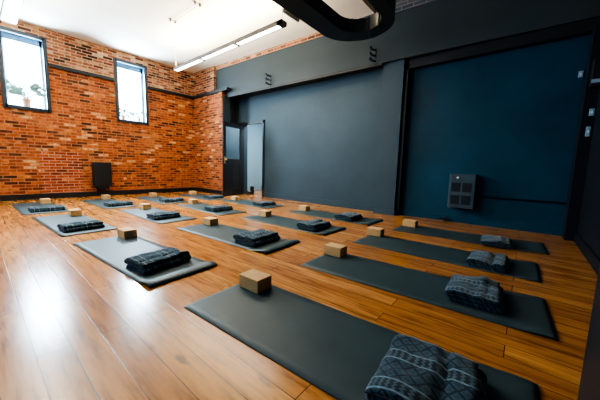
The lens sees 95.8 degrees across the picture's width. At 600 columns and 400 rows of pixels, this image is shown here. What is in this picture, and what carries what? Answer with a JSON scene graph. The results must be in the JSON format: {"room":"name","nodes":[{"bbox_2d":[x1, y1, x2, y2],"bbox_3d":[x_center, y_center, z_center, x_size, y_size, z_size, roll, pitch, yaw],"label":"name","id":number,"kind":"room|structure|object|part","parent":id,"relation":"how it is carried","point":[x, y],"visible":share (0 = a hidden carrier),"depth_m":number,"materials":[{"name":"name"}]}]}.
{"room":"exercise studio","nodes":[
{"label":"exercise studio","id":0,"kind":"room"},
{"bbox_2d":[0,20,194,194],"bbox_3d":[-6.302,-2.020,6.452,0.280,3.990,8.520,7,9,39],"label":"wall","id":1,"kind":"structure","parent":0,"point":[41,152],"depth_m":7.14,"materials":[{"name":"brick"}]},
{"bbox_2d":[0,25,51,112],"bbox_3d":[-6.326,-2.925,6.226,0.275,1.700,0.800,7,9,39],"label":"window","id":2,"kind":"structure","parent":1,"relation":"in","point":[6,33],"depth_m":6.23,"materials":[{"name":"blue paint"}]},
{"bbox_2d":[5,79,45,106],"bbox_3d":[-6.332,-2.446,6.249,0.229,0.571,0.815,7,9,39],"label":"potted plant","id":3,"kind":"object","parent":2,"relation":"on","point":[13,89],"visible":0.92,"depth_m":6.26,"materials":[{"name":"green plant"}]},
{"bbox_3d":[-6.352,-2.253,6.301,0.163,0.174,0.163,7,9,39],"label":"pot","id":4,"kind":"part","parent":3,"relation":"part of","materials":[{"name":"ceramic"}]},
{"bbox_3d":[-6.354,-2.491,6.262,0.100,0.351,0.517,7,9,39],"label":"stem","id":5,"kind":"part","parent":3,"relation":"part of","materials":[{"name":"green plant"}]},
{"bbox_2d":[0,187,194,200],"bbox_3d":[-6.329,-0.078,6.472,0.030,0.130,8.220,7,9,39],"label":"baseboard","id":6,"kind":"structure","parent":1,"relation":"attached to","point":[140,191],"depth_m":7.21,"materials":[{"name":"black paint"}]},
{"bbox_2d":[92,162,111,194],"bbox_3d":[-5.402,-0.579,7.412,0.168,0.896,0.420,7,9,39],"label":"wall heater","id":7,"kind":"object","parent":1,"relation":"attached to","point":[101,171],"visible":1,"depth_m":7.34,"materials":[{"name":"black paint"}]},
{"bbox_2d":[95,164,110,183],"bbox_3d":[-5.337,-0.703,7.346,0.008,0.550,0.340,7,9,39],"label":"grille","id":8,"kind":"object","parent":7,"relation":"attached to","point":[102,171],"depth_m":7.35,"materials":[{"name":"black metal"}]},
{"bbox_2d":[113,57,148,124],"bbox_3d":[-4.932,-3.091,7.893,0.275,1.700,0.840,7,9,39],"label":"window","id":9,"kind":"structure","parent":1,"relation":"in","point":[118,63],"depth_m":7.96,"materials":[{"name":"blue paint"}]},
{"bbox_2d":[119,107,132,119],"bbox_3d":[-5.063,-2.486,7.793,0.174,0.343,0.554,7,9,39],"label":"potted plant","id":10,"kind":"object","parent":9,"relation":"on","point":[124,111],"visible":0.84,"depth_m":7.78,"materials":[{"name":"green plant"}]},
{"bbox_2d":[131,111,144,121],"bbox_3d":[-4.817,-2.509,8.131,0.177,0.320,0.457,7,9,39],"label":"potted plant","id":11,"kind":"object","parent":9,"relation":"on","point":[141,112],"visible":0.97,"depth_m":8.11,"materials":[{"name":"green plant"}]},
{"bbox_2d":[49,63,230,98],"bbox_3d":[-5.468,-3.081,5.532,1.960,0.080,8.340,7,9,39],"label":"trim","id":12,"kind":"structure","parent":1,"relation":"attached to","point":[225,89],"depth_m":8.04,"materials":[{"name":"black paint"}]},
{"bbox_2d":[0,0,374,72],"bbox_3d":[-2.209,-3.874,3.095,10.460,0.710,9.300,7,9,39],"label":"ceiling","id":13,"kind":"structure","parent":0,"point":[140,28],"depth_m":5.97,"materials":[{"name":"paint"}]},
{"bbox_2d":[0,0,24,24],"bbox_3d":[-3.688,-3.285,3.553,3.900,0.646,0.208,7,9,39],"label":"pendant light","id":14,"kind":"object","parent":13,"relation":"hanging from","point":[10,10],"visible":1,"depth_m":4.45,"materials":[{"name":"metal"}]},
{"bbox_2d":[168,0,201,23],"bbox_3d":[-2.334,-3.777,5.470,1.040,0.060,0.200,7,9,39],"label":"conduit","id":15,"kind":"object","parent":13,"relation":"attached to","point":[194,1],"visible":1,"depth_m":5.42,"materials":[{"name":"metal"}]},
{"bbox_2d":[173,8,286,71],"bbox_3d":[-1.764,-3.514,5.856,3.900,0.646,0.148,7,9,39],"label":"pendant light","id":16,"kind":"object","parent":13,"relation":"hanging from","point":[279,24],"visible":0.95,"depth_m":5.47,"materials":[{"name":"metal"}]},
{"bbox_2d":[176,60,201,70],"bbox_3d":[-2.770,-3.348,6.714,1.230,0.035,0.106,7,9,39],"label":"diffuser","id":17,"kind":"object","parent":16,"relation":"attached to","point":[187,64],"depth_m":6.69,"materials":[{"name":"white plastic"}]},
{"bbox_2d":[201,45,236,59],"bbox_3d":[-1.771,-3.222,5.892,1.230,0.035,0.106,7,9,39],"label":"diffuser","id":18,"kind":"object","parent":16,"relation":"attached to","point":[217,51],"depth_m":5.88,"materials":[{"name":"white plastic"}]},
{"bbox_2d":[237,25,280,44],"bbox_3d":[-0.801,-3.100,5.093,1.155,0.035,0.106,7,9,39],"label":"diffuser","id":19,"kind":"object","parent":16,"relation":"attached to","point":[267,29],"depth_m":5.04,"materials":[{"name":"white plastic"}]},
{"bbox_2d":[283,8,299,21],"bbox_3d":[-0.180,-3.713,5.441,0.050,0.070,0.480,7,9,39],"label":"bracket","id":20,"kind":"object","parent":13,"relation":"attached to","point":[286,12],"visible":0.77,"depth_m":5.42,"materials":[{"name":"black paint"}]},
{"bbox_2d":[272,0,395,41],"bbox_3d":[-0.055,-3.179,2.789,1.110,1.505,3.791,7,9,39],"label":"duct","id":21,"kind":"object","parent":13,"relation":"hanging from","point":[317,14],"visible":1,"depth_m":3.90,"materials":[{"name":"black metal"}]},
{"bbox_2d":[247,123,262,190],"bbox_3d":[-0.714,-1.693,9.069,3.300,3.000,1.580,7,9,39],"label":"wall","id":22,"kind":"structure","parent":0,"point":[255,131],"depth_m":10.30,"materials":[{"name":"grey paint"}]},
{"bbox_2d":[194,32,323,194],"bbox_3d":[-1.231,-2.063,7.895,5.680,3.990,0.780,7,9,39],"label":"wall","id":23,"kind":"structure","parent":0,"point":[208,117],"depth_m":8.77,"materials":[{"name":"brick"}]},
{"bbox_2d":[195,187,221,194],"bbox_3d":[-3.088,-0.307,9.093,1.590,0.120,0.030,7,9,39],"label":"baseboard","id":24,"kind":"structure","parent":23,"relation":"attached to","point":[196,189],"depth_m":9.01,"materials":[{"name":"black paint"}]},
{"bbox_2d":[222,96,229,121],"bbox_3d":[-2.314,-1.683,8.518,0.040,3.030,0.250,7,9,39],"label":"trim","id":25,"kind":"structure","parent":23,"relation":"attached to","point":[225,101],"depth_m":8.36,"materials":[{"name":"paint"}]},
{"bbox_2d":[230,97,236,123],"bbox_3d":[-2.146,-1.700,8.696,0.090,3.030,0.220,7,9,39],"label":"trim","id":26,"kind":"structure","parent":23,"relation":"attached to","point":[233,101],"depth_m":8.52,"materials":[{"name":"black paint"}]},
{"bbox_2d":[0,190,597,399],"bbox_3d":[-1.577,0.386,4.625,10.600,0.100,11.400,7,9,39],"label":"floor","id":27,"kind":"structure","parent":0,"point":[73,326],"depth_m":1.79,"materials":[{"name":"brown wood"}]},
{"bbox_2d":[11,202,67,214],"bbox_3d":[-5.191,0.143,5.373,1.801,0.015,0.610,7,9,39],"label":"yoga mat","id":28,"kind":"object","parent":27,"relation":"on","point":[22,208],"visible":0.61,"depth_m":5.29,"materials":[{"name":"rubber"}]},
{"bbox_2d":[40,198,50,203],"bbox_3d":[-5.521,0.021,5.876,0.205,0.100,0.145,7,9,39],"label":"block","id":29,"kind":"object","parent":28,"relation":"on","point":[42,200],"visible":1,"depth_m":5.83,"materials":[{"name":"beige wood"}]},
{"bbox_2d":[28,205,66,212],"bbox_3d":[-4.711,0.152,5.051,0.390,0.080,0.496,7,9,39],"label":"folded blanket","id":30,"kind":"object","parent":28,"relation":"on","point":[45,208],"visible":1,"depth_m":4.96,"materials":[{"name":"grey fabric"}]},
{"bbox_2d":[32,214,117,236],"bbox_3d":[-3.455,0.341,4.104,1.801,0.017,0.610,7,9,37],"label":"yoga mat","id":31,"kind":"object","parent":27,"relation":"on","point":[51,222],"visible":0.66,"depth_m":4.07,"materials":[{"name":"rubber"}]},
{"bbox_2d":[68,208,81,215],"bbox_3d":[-3.868,0.212,4.659,0.205,0.100,0.145,7,9,38],"label":"block","id":32,"kind":"object","parent":31,"relation":"on","point":[72,212],"visible":1,"depth_m":4.61,"materials":[{"name":"beige wood"}]},
{"bbox_2d":[57,220,104,232],"bbox_3d":[-3.028,0.347,3.755,0.348,0.092,0.455,6,8,34],"label":"folded blanket","id":33,"kind":"object","parent":31,"relation":"on","point":[86,224],"visible":1,"depth_m":3.66,"materials":[{"name":"black fabric"}]},
{"bbox_2d":[80,199,137,208],"bbox_3d":[-4.383,0.066,6.177,1.801,0.015,0.610,7,9,38],"label":"yoga mat","id":34,"kind":"object","parent":27,"relation":"on","point":[96,202],"visible":0.66,"depth_m":6.06,"materials":[{"name":"rubber"}]},
{"bbox_2d":[101,194,110,198],"bbox_3d":[-4.900,-0.080,6.840,0.205,0.100,0.145,7,9,37],"label":"block","id":35,"kind":"object","parent":34,"relation":"on","point":[106,196],"visible":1,"depth_m":6.78,"materials":[{"name":"beige wood"}]},
{"bbox_2d":[103,201,132,206],"bbox_3d":[-3.954,0.064,5.899,0.381,0.089,0.477,7,9,37],"label":"folded blanket","id":36,"kind":"object","parent":34,"relation":"on","point":[113,203],"visible":1,"depth_m":5.79,"materials":[{"name":"grey fabric"}]},
{"bbox_2d":[73,236,217,287],"bbox_3d":[-1.666,0.540,2.784,1.803,0.033,0.610,6,9,36],"label":"yoga mat","id":37,"kind":"object","parent":27,"relation":"on","point":[112,251],"visible":0.73,"depth_m":2.64,"materials":[{"name":"rubber"}]},
{"bbox_2d":[117,227,136,238],"bbox_3d":[-2.159,0.411,3.388,0.205,0.100,0.145,6,9,35],"label":"block","id":38,"kind":"object","parent":37,"relation":"on","point":[127,232],"visible":1,"depth_m":3.34,"materials":[{"name":"brown wood"}]},
{"bbox_2d":[124,247,190,274],"bbox_3d":[-1.300,0.540,2.499,0.351,0.101,0.456,5,8,30],"label":"folded blanket","id":39,"kind":"object","parent":37,"relation":"on","point":[144,263],"visible":1,"depth_m":2.40,"materials":[{"name":"black fabric"}]},
{"bbox_2d":[119,207,196,223],"bbox_3d":[-2.656,0.257,4.966,1.802,0.017,0.610,7,9,38],"label":"yoga mat","id":40,"kind":"object","parent":27,"relation":"on","point":[138,212],"visible":0.64,"depth_m":4.80,"materials":[{"name":"rubber"}]},
{"bbox_2d":[139,203,150,209],"bbox_3d":[-3.152,0.127,5.514,0.205,0.100,0.145,7,9,39],"label":"block","id":41,"kind":"object","parent":40,"relation":"on","point":[143,206],"visible":1,"depth_m":5.46,"materials":[{"name":"beige wood"}]},
{"bbox_2d":[146,211,180,219],"bbox_3d":[-2.362,0.250,4.692,0.360,0.093,0.453,7,9,37],"label":"folded blanket","id":42,"kind":"object","parent":40,"relation":"on","point":[164,214],"visible":1,"depth_m":4.60,"materials":[{"name":"grey fabric"}]},
{"bbox_2d":[135,196,187,203],"bbox_3d":[-3.628,-0.018,7.013,1.802,0.019,0.610,7,9,40],"label":"yoga mat","id":43,"kind":"object","parent":27,"relation":"on","point":[148,198],"visible":0.65,"depth_m":6.93,"materials":[{"name":"rubber"}]},
{"bbox_2d":[149,192,156,196],"bbox_3d":[-4.126,-0.152,7.603,0.205,0.100,0.145,8,9,41],"label":"block","id":44,"kind":"object","parent":43,"relation":"on","point":[153,194],"visible":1,"depth_m":7.54,"materials":[{"name":"beige wood"}]},
{"bbox_2d":[159,197,184,201],"bbox_3d":[-3.191,-0.013,6.747,0.380,0.078,0.494,7,9,40],"label":"folded blanket","id":45,"kind":"object","parent":43,"relation":"on","point":[176,199],"visible":1,"depth_m":6.65,"materials":[{"name":"grey fabric"}]},
{"bbox_2d":[177,193,227,199],"bbox_3d":[-2.877,-0.105,7.907,1.801,0.016,0.610,7,9,40],"label":"yoga mat","id":46,"kind":"object","parent":27,"relation":"on","point":[198,196],"visible":0.73,"depth_m":7.82,"materials":[{"name":"rubber"}]},
{"bbox_2d":[203,195,223,198],"bbox_3d":[-2.462,-0.111,7.709,0.398,0.077,0.456,7,9,40],"label":"folded blanket","id":47,"kind":"object","parent":46,"relation":"on","point":[205,196],"visible":1,"depth_m":7.60,"materials":[{"name":"grey fabric"}]},
{"bbox_2d":[177,203,245,215],"bbox_3d":[-1.949,0.174,5.807,1.801,0.016,0.610,7,9,41],"label":"yoga mat","id":48,"kind":"object","parent":27,"relation":"on","point":[200,206],"visible":0.74,"depth_m":5.60,"materials":[{"name":"rubber"}]},
{"bbox_2d":[188,199,197,203],"bbox_3d":[-2.535,0.032,6.432,0.205,0.100,0.145,8,9,42],"label":"block","id":49,"kind":"object","parent":48,"relation":"on","point":[191,201],"visible":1,"depth_m":6.37,"materials":[{"name":"beige wood"}]},
{"bbox_2d":[204,205,232,211],"bbox_3d":[-1.680,0.162,5.604,0.378,0.086,0.451,7,9,41],"label":"folded blanket","id":50,"kind":"object","parent":48,"relation":"on","point":[215,208],"visible":1,"depth_m":5.50,"materials":[{"name":"grey fabric"}]},
{"bbox_2d":[176,223,299,253],"bbox_3d":[-0.897,0.455,3.638,1.803,0.035,0.610,7,9,36],"label":"yoga mat","id":51,"kind":"object","parent":27,"relation":"on","point":[220,232],"visible":0.7,"depth_m":3.53,"materials":[{"name":"rubber"}]},
{"bbox_2d":[202,217,217,225],"bbox_3d":[-1.400,0.328,4.231,0.205,0.100,0.145,7,9,37],"label":"block","id":52,"kind":"object","parent":51,"relation":"on","point":[210,221],"visible":1,"depth_m":4.18,"materials":[{"name":"brown wood"}]},
{"bbox_2d":[233,229,279,246],"bbox_3d":[-0.528,0.447,3.364,0.383,0.116,0.472,6,8,35],"label":"folded blanket","id":53,"kind":"object","parent":51,"relation":"on","point":[254,238],"visible":1,"depth_m":3.25,"materials":[{"name":"black fabric"}]},
{"bbox_2d":[247,186,253,194],"bbox_3d":[-1.618,-0.315,8.893,0.100,0.260,0.245,7,9,39],"label":"boot","id":54,"kind":"object","parent":27,"relation":"on","point":[251,191],"visible":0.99,"depth_m":8.88,"materials":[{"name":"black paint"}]},
{"bbox_2d":[220,199,283,208],"bbox_3d":[-1.228,0.073,6.796,1.801,0.016,0.610,8,9,41],"label":"yoga mat","id":55,"kind":"object","parent":27,"relation":"on","point":[241,201],"visible":0.74,"depth_m":6.68,"materials":[{"name":"rubber"}]},
{"bbox_2d":[231,196,239,200],"bbox_3d":[-1.733,-0.051,7.282,0.205,0.100,0.145,8,9,42],"label":"block","id":56,"kind":"object","parent":55,"relation":"on","point":[235,198],"visible":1,"depth_m":7.22,"materials":[{"name":"beige wood"}]},
{"bbox_2d":[252,201,275,205],"bbox_3d":[-0.870,0.069,6.542,0.366,0.085,0.450,8,9,41],"label":"folded blanket","id":57,"kind":"object","parent":55,"relation":"on","point":[261,203],"visible":1,"depth_m":6.42,"materials":[{"name":"grey fabric"}]},
{"bbox_2d":[242,215,346,235],"bbox_3d":[-0.169,0.371,4.513,1.803,0.029,0.610,7,9,39],"label":"yoga mat","id":58,"kind":"object","parent":27,"relation":"on","point":[290,223],"visible":0.73,"depth_m":4.48,"materials":[{"name":"rubber"}]},
{"bbox_2d":[258,210,271,216],"bbox_3d":[-0.655,0.246,5.068,0.205,0.100,0.145,7,9,41],"label":"block","id":59,"kind":"object","parent":58,"relation":"on","point":[265,213],"visible":1,"depth_m":5.01,"materials":[{"name":"beige wood"}]},
{"bbox_2d":[296,219,330,231],"bbox_3d":[0.213,0.372,4.163,0.375,0.110,0.455,7,9,38],"label":"folded blanket","id":60,"kind":"object","parent":58,"relation":"on","point":[313,225],"visible":1,"depth_m":4.05,"materials":[{"name":"black fabric"}]},
{"bbox_2d":[290,209,383,225],"bbox_3d":[0.635,0.301,5.263,1.803,0.028,0.610,7,9,40],"label":"yoga mat","id":61,"kind":"object","parent":27,"relation":"on","point":[321,214],"visible":0.78,"depth_m":5.16,"materials":[{"name":"rubber"}]},
{"bbox_2d":[299,205,309,210],"bbox_3d":[0.098,0.171,5.846,0.205,0.100,0.145,7,9,40],"label":"block","id":62,"kind":"object","parent":61,"relation":"on","point":[301,207],"visible":1,"depth_m":5.79,"materials":[{"name":"beige wood"}]},
{"bbox_2d":[334,212,362,220],"bbox_3d":[0.896,0.293,5.011,0.369,0.099,0.455,7,9,38],"label":"folded blanket","id":63,"kind":"object","parent":61,"relation":"on","point":[347,216],"visible":1,"depth_m":4.88,"materials":[{"name":"grey fabric"}]},
{"bbox_2d":[184,284,539,399],"bbox_3d":[0.142,0.754,1.482,1.801,0.015,0.610,7,9,36],"label":"yoga mat","id":64,"kind":"object","parent":27,"relation":"on","point":[338,352],"visible":0.76,"depth_m":1.48,"materials":[{"name":"rubber"}]},
{"bbox_2d":[239,269,270,293],"bbox_3d":[-0.342,0.618,2.073,0.205,0.100,0.145,7,9,37],"label":"block","id":65,"kind":"object","parent":64,"relation":"on","point":[253,280],"visible":1,"depth_m":2.03,"materials":[{"name":"brown wood"}]},
{"bbox_2d":[364,334,487,399],"bbox_3d":[0.534,0.753,1.116,0.406,0.106,0.448,6,8,34],"label":"folded blanket","id":66,"kind":"object","parent":64,"relation":"on","point":[412,368],"visible":1,"depth_m":1.11,"materials":[{"name":"grey fabric"}]},
{"bbox_2d":[373,208,394,215],"bbox_3d":[1.752,0.246,5.658,0.460,0.100,0.020,7,9,39],"label":"baseboard","id":67,"kind":"structure","parent":27,"relation":"on","point":[375,210],"depth_m":5.65,"materials":[{"name":"grey wood"}]},
{"bbox_2d":[300,254,557,340],"bbox_3d":[0.903,0.674,2.288,1.802,0.019,0.610,7,9,36],"label":"yoga mat","id":68,"kind":"object","parent":27,"relation":"on","point":[523,312],"visible":0.8,"depth_m":2.12,"materials":[{"name":"rubber"}]},
{"bbox_2d":[324,242,346,257],"bbox_3d":[0.379,0.535,2.913,0.205,0.100,0.145,7,9,38],"label":"block","id":69,"kind":"object","parent":68,"relation":"on","point":[333,249],"visible":1,"depth_m":2.86,"materials":[{"name":"brown wood"}]},
{"bbox_2d":[445,274,505,314],"bbox_3d":[1.303,0.663,2.018,0.373,0.107,0.446,6,8,35],"label":"folded blanket","id":70,"kind":"object","parent":68,"relation":"on","point":[481,292],"visible":1,"depth_m":1.92,"materials":[{"name":"grey fabric"}]},
{"bbox_2d":[352,235,541,282],"bbox_3d":[1.551,0.594,3.106,1.801,0.015,0.610,7,9,38],"label":"yoga mat","id":71,"kind":"object","parent":27,"relation":"on","point":[527,270],"visible":0.88,"depth_m":3.04,"materials":[{"name":"rubber"}]},
{"bbox_2d":[366,226,384,236],"bbox_3d":[1.063,0.443,3.815,0.205,0.100,0.145,7,9,38],"label":"block","id":72,"kind":"object","parent":71,"relation":"on","point":[374,231],"visible":1,"depth_m":3.77,"materials":[{"name":"brown wood"}]},
{"bbox_2d":[466,250,509,272],"bbox_3d":[1.904,0.604,2.746,0.339,0.080,0.452,7,9,40],"label":"folded blanket","id":73,"kind":"object","parent":71,"relation":"on","point":[486,260],"visible":1,"depth_m":2.65,"materials":[{"name":"grey fabric"}]},
{"bbox_2d":[393,225,548,254],"bbox_3d":[2.324,0.519,3.888,1.801,0.015,0.610,7,9,37],"label":"yoga mat","id":74,"kind":"object","parent":27,"relation":"on","point":[527,246],"visible":0.81,"depth_m":3.84,"materials":[{"name":"rubber"}]},
{"bbox_2d":[402,219,417,227],"bbox_3d":[1.821,0.382,4.482,0.205,0.100,0.145,7,9,38],"label":"block","id":75,"kind":"object","parent":74,"relation":"on","point":[406,222],"visible":1,"depth_m":4.44,"materials":[{"name":"brown wood"}]},
{"bbox_2d":[480,235,512,248],"bbox_3d":[2.556,0.521,3.522,0.354,0.091,0.442,7,9,37],"label":"folded blanket","id":76,"kind":"object","parent":74,"relation":"on","point":[487,240],"visible":1,"depth_m":3.40,"materials":[{"name":"grey fabric"}]},
{"bbox_2d":[359,0,435,18],"bbox_3d":[2.750,-3.769,4.581,4.300,0.620,0.499,7,9,39],"label":"wall","id":77,"kind":"structure","parent":0,"point":[401,5],"depth_m":5.00,"materials":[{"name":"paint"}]},
{"bbox_2d":[216,0,599,98],"bbox_3d":[0.974,-3.263,6.136,8.900,0.850,0.869,7,9,39],"label":"wall","id":78,"kind":"structure","parent":0,"point":[438,26],"depth_m":4.97,"materials":[{"name":"paint"}]},
{"bbox_2d":[265,73,270,85],"bbox_3d":[-0.845,-3.168,7.146,0.161,0.324,0.047,-1,7,-17],"label":"wall bracket","id":79,"kind":"object","parent":78,"relation":"attached to","point":[265,73],"visible":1,"depth_m":7.13,"materials":[{"name":"black metal"}]},
{"bbox_2d":[369,46,375,61],"bbox_3d":[1.448,-2.899,5.420,0.161,0.324,0.047,-1,7,-17],"label":"wall bracket","id":80,"kind":"object","parent":78,"relation":"attached to","point":[370,47],"visible":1,"depth_m":5.41,"materials":[{"name":"black metal"}]},
{"bbox_2d":[226,17,599,97],"bbox_3d":[1.119,-2.727,5.926,8.314,0.185,0.268,7,9,37],"label":"trim","id":81,"kind":"structure","parent":78,"relation":"attached to","point":[585,27],"depth_m":4.40,"materials":[{"name":"black paint"}]},
{"bbox_2d":[238,35,590,227],"bbox_3d":[1.101,-1.342,6.443,7.960,3.030,0.230,7,9,39],"label":"wall","id":82,"kind":"structure","parent":0,"point":[508,119],"depth_m":4.94,"materials":[{"name":"blue paint"}]},
{"bbox_2d":[222,121,241,195],"bbox_3d":[-2.026,-1.232,8.310,0.126,2.180,0.870,5,8,26],"label":"door","id":83,"kind":"structure","parent":82,"relation":"in","point":[231,132],"depth_m":8.27,"materials":[{"name":"black paint"}]},
{"bbox_3d":[-2.049,-1.726,8.268,0.008,0.950,0.650,5,8,26],"label":"glass pane","id":84,"kind":"part","parent":83,"relation":"part of","materials":[{"name":"grey glass"}]},
{"bbox_2d":[237,120,264,196],"bbox_3d":[-1.553,-1.285,8.516,1.270,2.280,0.060,7,9,39],"label":"trim","id":85,"kind":"structure","parent":82,"relation":"attached to","point":[259,121],"depth_m":8.23,"materials":[{"name":"black paint"}]},
{"bbox_2d":[264,193,374,210],"bbox_3d":[0.303,0.021,7.082,3.650,0.130,0.020,7,9,39],"label":"baseboard","id":86,"kind":"structure","parent":82,"relation":"attached to","point":[268,195],"depth_m":6.83,"materials":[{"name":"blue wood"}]},
{"bbox_2d":[375,59,405,210],"bbox_3d":[1.943,-1.226,5.665,0.420,3.030,0.460,7,9,39],"label":"pillar","id":87,"kind":"structure","parent":82,"relation":"attached to","point":[393,72],"depth_m":5.47,"materials":[{"name":"paint"}]},
{"bbox_2d":[395,59,410,214],"bbox_3d":[2.067,-1.194,5.434,0.070,3.030,0.140,7,9,39],"label":"trim","id":88,"kind":"structure","parent":82,"relation":"attached to","point":[407,70],"depth_m":5.39,"materials":[{"name":"black paint"}]},
{"bbox_2d":[447,174,477,209],"bbox_3d":[2.879,-0.155,4.807,0.412,0.600,0.200,7,9,39],"label":"wall heater","id":89,"kind":"object","parent":82,"relation":"attached to","point":[462,193],"visible":1,"depth_m":4.74,"materials":[{"name":"grey metal"}]},
{"bbox_2d":[450,195,459,203],"bbox_3d":[2.754,-0.010,4.830,0.140,0.160,0.010,7,9,39],"label":"grille","id":90,"kind":"object","parent":89,"relation":"attached to","point":[454,199],"depth_m":4.83,"materials":[{"name":"black metal"}]},
{"bbox_2d":[451,182,460,191],"bbox_3d":[2.760,-0.228,4.803,0.140,0.160,0.010,7,9,39],"label":"grille","id":91,"kind":"object","parent":89,"relation":"attached to","point":[455,186],"depth_m":4.80,"materials":[{"name":"black metal"}]},
{"bbox_2d":[461,195,470,204],"bbox_3d":[2.885,0.006,4.722,0.140,0.160,0.010,7,9,39],"label":"grille","id":92,"kind":"object","parent":89,"relation":"attached to","point":[465,199],"depth_m":4.72,"materials":[{"name":"black metal"}]},
{"bbox_2d":[462,183,471,192],"bbox_3d":[2.891,-0.212,4.696,0.140,0.160,0.010,7,9,39],"label":"grille","id":93,"kind":"object","parent":89,"relation":"attached to","point":[466,187],"depth_m":4.70,"materials":[{"name":"black metal"}]},
{"bbox_3d":[3.048,-0.138,4.699,0.012,0.560,0.150,7,9,39],"label":"panel","id":94,"kind":"part","parent":89,"relation":"part of","materials":[{"name":"black metal"}]},
{"bbox_2d":[400,209,562,235],"bbox_3d":[2.999,0.364,4.876,2.490,0.120,0.020,7,9,39],"label":"baseboard","id":95,"kind":"structure","parent":82,"relation":"attached to","point":[557,231],"depth_m":4.65,"materials":[{"name":"blue paint"}]},
{"bbox_2d":[476,196,566,203],"bbox_3d":[3.518,-0.008,4.398,1.160,0.024,0.024,7,9,39],"label":"conduit","id":96,"kind":"object","parent":82,"relation":"attached to","point":[476,196],"visible":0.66,"depth_m":4.33,"materials":[{"name":"metal"}]},
{"bbox_2d":[578,70,583,77],"bbox_3d":[3.977,-1.782,3.839,0.050,0.090,0.028,7,9,39],"label":"wall switch","id":97,"kind":"object","parent":82,"relation":"attached to","point":[580,74],"visible":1,"depth_m":3.83,"materials":[{"name":"plastic"}]},
{"bbox_2d":[577,87,599,258],"bbox_3d":[1.597,-1.324,0.298,0.580,4.500,9.100,7,9,39],"label":"wall","id":98,"kind":"structure","parent":0,"point":[589,220],"depth_m":3.25,"materials":[{"name":"black paint"}]},
{"bbox_2d":[562,24,599,240],"bbox_3d":[3.948,-0.859,3.778,0.120,2.860,0.360,7,9,39],"label":"trim","id":99,"kind":"structure","parent":98,"relation":"attached to","point":[589,95],"depth_m":3.69,"materials":[{"name":"black paint"}]},
{"bbox_2d":[574,232,599,275],"bbox_3d":[2.621,0.659,2.319,0.020,0.130,3.800,7,9,39],"label":"baseboard","id":100,"kind":"structure","parent":98,"relation":"attached to","point":[591,257],"depth_m":2.96,"materials":[{"name":"black paint"}]},
{"bbox_2d":[585,126,590,136],"bbox_3d":[3.837,-0.912,3.612,0.045,0.130,0.028,7,9,39],"label":"wall switch","id":101,"kind":"object","parent":98,"relation":"attached to","point":[588,129],"visible":1,"depth_m":3.61,"materials":[{"name":"plastic"}]},
{"bbox_2d":[577,264,599,399],"bbox_3d":[1.167,-1.363,0.523,0.373,4.500,0.500,7,9,39],"label":"wall","id":102,"kind":"structure","parent":98,"relation":"attached to","point":[589,388],"depth_m":0.99,"materials":[{"name":"black paint"}]},
{"bbox_2d":[589,108,594,115],"bbox_3d":[3.851,-1.159,3.575,0.050,0.090,0.028,7,9,39],"label":"wall switch","id":103,"kind":"object","parent":98,"relation":"attached to","point":[591,111],"visible":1,"depth_m":3.57,"materials":[{"name":"plastic"}]},
{"bbox_2d":[589,58,599,87],"bbox_3d":[3.819,-1.634,3.492,0.095,0.340,0.124,7,9,39],"label":"wall speaker","id":104,"kind":"object","parent":98,"relation":"attached to","point":[594,82],"visible":1,"depth_m":3.46,"materials":[{"name":"black paint"}]}
]}

